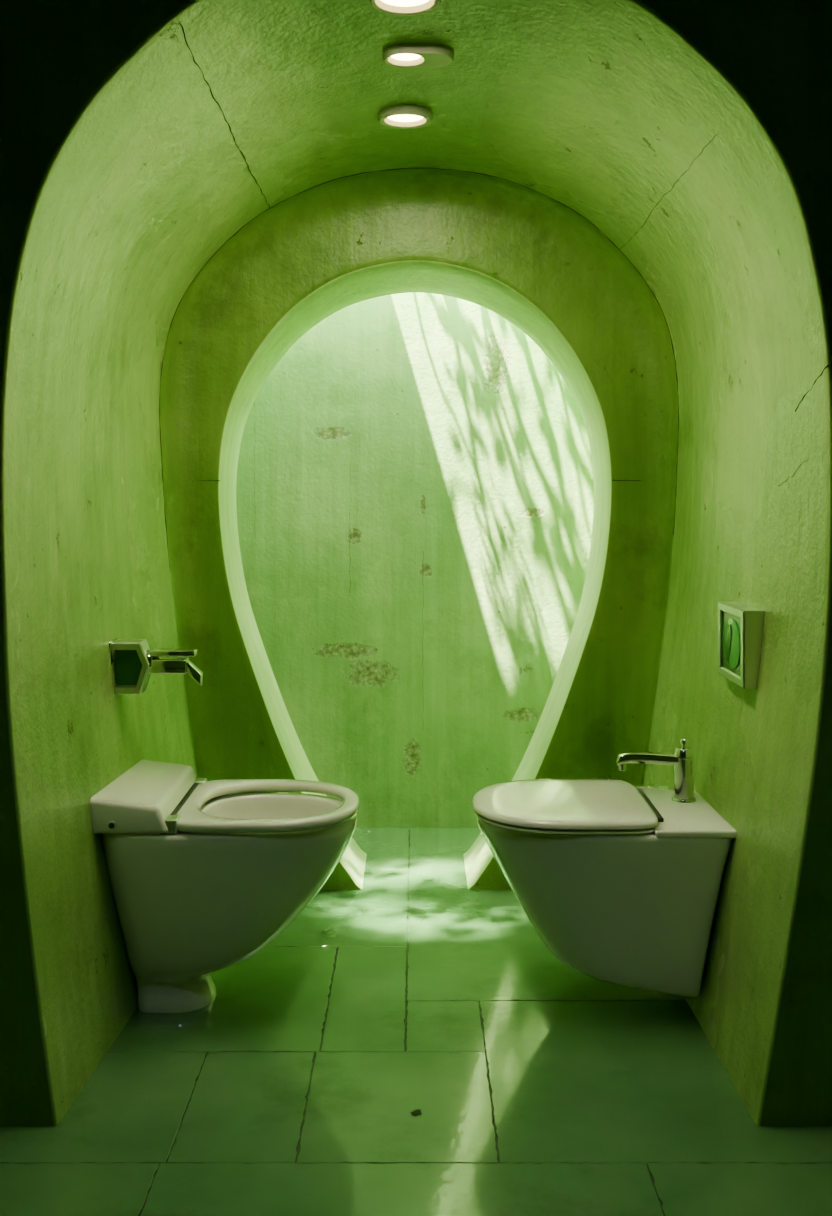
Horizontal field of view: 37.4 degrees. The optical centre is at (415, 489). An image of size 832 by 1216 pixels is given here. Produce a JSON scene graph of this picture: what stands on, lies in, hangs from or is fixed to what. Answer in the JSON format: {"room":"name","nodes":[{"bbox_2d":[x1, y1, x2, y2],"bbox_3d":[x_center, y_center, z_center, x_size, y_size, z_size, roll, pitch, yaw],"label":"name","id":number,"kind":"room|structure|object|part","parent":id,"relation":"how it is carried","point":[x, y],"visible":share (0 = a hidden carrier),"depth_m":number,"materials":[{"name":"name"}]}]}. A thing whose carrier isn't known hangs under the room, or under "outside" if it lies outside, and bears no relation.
{"room":"bathroom","nodes":[
{"label":"bathroom","id":0,"kind":"room"},
{"bbox_2d":[236,292,593,829],"bbox_3d":[0.000,-0.275,3.880,2.600,2.750,0.120,0,0,0],"label":"wall","id":1,"kind":"structure","parent":0,"point":[465,446],"depth_m":3.82,"materials":[{"name":"green paint"}]},
{"bbox_2d":[0,0,831,1125],"bbox_3d":[0.002,0.072,2.630,1.379,1.956,1.200,0,0,0],"label":"vault","id":2,"kind":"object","parent":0,"point":[597,108],"visible":0.92,"depth_m":2.44,"materials":[{"name":"green paint"}]},
{"bbox_2d":[109,638,203,693],"bbox_3d":[-0.573,0.374,2.620,0.235,0.115,0.080,0,0,0],"label":"faucet","id":3,"kind":"object","parent":2,"relation":"attached to","point":[134,661],"visible":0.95,"depth_m":2.60,"materials":[{"name":"silver metal"}]},
{"bbox_3d":[-0.665,0.374,2.620,0.050,0.115,0.080,0,0,0],"label":"wall plate","id":4,"kind":"part","parent":3,"relation":"part of","materials":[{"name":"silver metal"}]},
{"bbox_3d":[-0.530,0.374,2.620,0.090,0.032,0.044,0,0,0],"label":"spout","id":5,"kind":"part","parent":3,"relation":"part of","materials":[{"name":"silver metal"}]},
{"bbox_3d":[-0.516,0.346,2.620,0.097,0.013,0.040,0,0,0],"label":"spout lever","id":6,"kind":"part","parent":3,"relation":"part of","materials":[{"name":"silver metal"}]},
{"bbox_2d":[369,0,439,15],"bbox_3d":[-0.020,-0.882,2.200,0.128,0.020,0.128,0,0,0],"label":"recessed light","id":7,"kind":"object","parent":2,"relation":"attached to","point":[394,7],"visible":1,"depth_m":2.23,"materials":[{"name":"grey"}]},
{"bbox_2d":[378,104,432,128],"bbox_3d":[-0.024,-0.843,2.780,0.124,0.020,0.124,0,0,0],"label":"recessed light","id":8,"kind":"object","parent":2,"relation":"attached to","point":[402,116],"visible":1,"depth_m":2.76,"materials":[{"name":"grey"}]},
{"bbox_2d":[383,43,453,67],"bbox_3d":[0.005,-0.865,2.450,0.142,0.020,0.092,0,0,0],"label":"recessed light","id":9,"kind":"object","parent":2,"relation":"attached to","point":[401,55],"visible":1,"depth_m":2.43,"materials":[{"name":"grey plastic"}]},
{"bbox_2d":[472,739,736,997],"bbox_3d":[0.369,0.763,2.550,0.505,0.473,0.370,0,0,0],"label":"bidet","id":10,"kind":"object","parent":2,"relation":"attached to","point":[620,881],"visible":0.99,"depth_m":2.39,"materials":[{"name":"white ceramic"}]},
{"bbox_3d":[0.297,0.660,2.550,0.359,0.008,0.368,0,0,0],"label":"seat","id":11,"kind":"part","parent":10,"relation":"part of","materials":[{"name":"white"}]},
{"bbox_3d":[0.297,0.645,2.550,0.361,0.020,0.370,0,0,0],"label":"lid","id":12,"kind":"part","parent":10,"relation":"part of","materials":[{"name":"white"}]},
{"bbox_2d":[616,739,695,802],"bbox_3d":[0.508,0.591,2.600,0.166,0.130,0.050,0,0,0],"label":"faucet","id":13,"kind":"object","parent":10,"relation":"on","point":[682,759],"depth_m":2.59,"materials":[{"name":"silver metal"}]},
{"bbox_2d":[718,601,763,688],"bbox_3d":[0.648,0.307,2.460,0.043,0.150,0.200,0,0,0],"label":"flush plate","id":14,"kind":"object","parent":2,"relation":"attached to","point":[740,626],"visible":1,"depth_m":2.40,"materials":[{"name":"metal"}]},
{"bbox_2d":[0,828,831,1215],"bbox_3d":[0.000,1.052,1.350,2.600,0.005,5.300,0,0,0],"label":"floor","id":15,"kind":"structure","parent":0,"point":[540,1085],"depth_m":2.14,"materials":[{"name":"green tile"}]},
{"bbox_2d":[90,760,359,1012],"bbox_3d":[-0.378,0.822,2.548,0.523,0.456,0.373,0,0,0],"label":"toilet","id":16,"kind":"object","parent":15,"relation":"on","point":[204,875],"visible":0.98,"depth_m":2.42,"materials":[{"name":"white ceramic"}]},
{"bbox_3d":[-0.301,0.651,2.550,0.369,0.020,0.368,0,0,0],"label":"seat","id":17,"kind":"part","parent":16,"relation":"part of","materials":[{"name":"white"}]},
{"bbox_2d":[410,1109,421,1115],"bbox_3d":[0.000,1.050,2.073,0.020,0.001,0.024,0,0,0],"label":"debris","id":18,"kind":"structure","parent":15,"relation":"on","point":[418,1111],"depth_m":2.07,"materials":[{"name":"black"}]},
{"bbox_2d":[0,0,831,1125],"bbox_3d":[0.000,-0.075,2.030,2.680,2.250,0.001,0,0,0],"label":"wall","id":19,"kind":"structure","parent":0,"point":[54,54],"depth_m":2.03,"materials":[{"name":"black paint"}]},
{"bbox_2d":[198,212,638,889],"bbox_3d":[0.000,-0.025,3.390,2.600,2.150,0.320,0,0,0],"label":"wall","id":20,"kind":"structure","parent":0,"point":[494,267],"depth_m":3.23,"materials":[{"name":"green paint"}]},
{"bbox_2d":[159,22,828,716],"bbox_3d":[0.013,-0.038,2.925,1.342,1.576,1.791,0,0,0],"label":"wall cracks","id":21,"kind":"structure","parent":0,"point":[179,22],"depth_m":3.15,"materials":[{"name":"green"}]},
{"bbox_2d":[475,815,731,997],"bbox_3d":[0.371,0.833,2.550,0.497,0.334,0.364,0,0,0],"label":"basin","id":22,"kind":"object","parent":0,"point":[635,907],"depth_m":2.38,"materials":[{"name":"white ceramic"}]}
]}

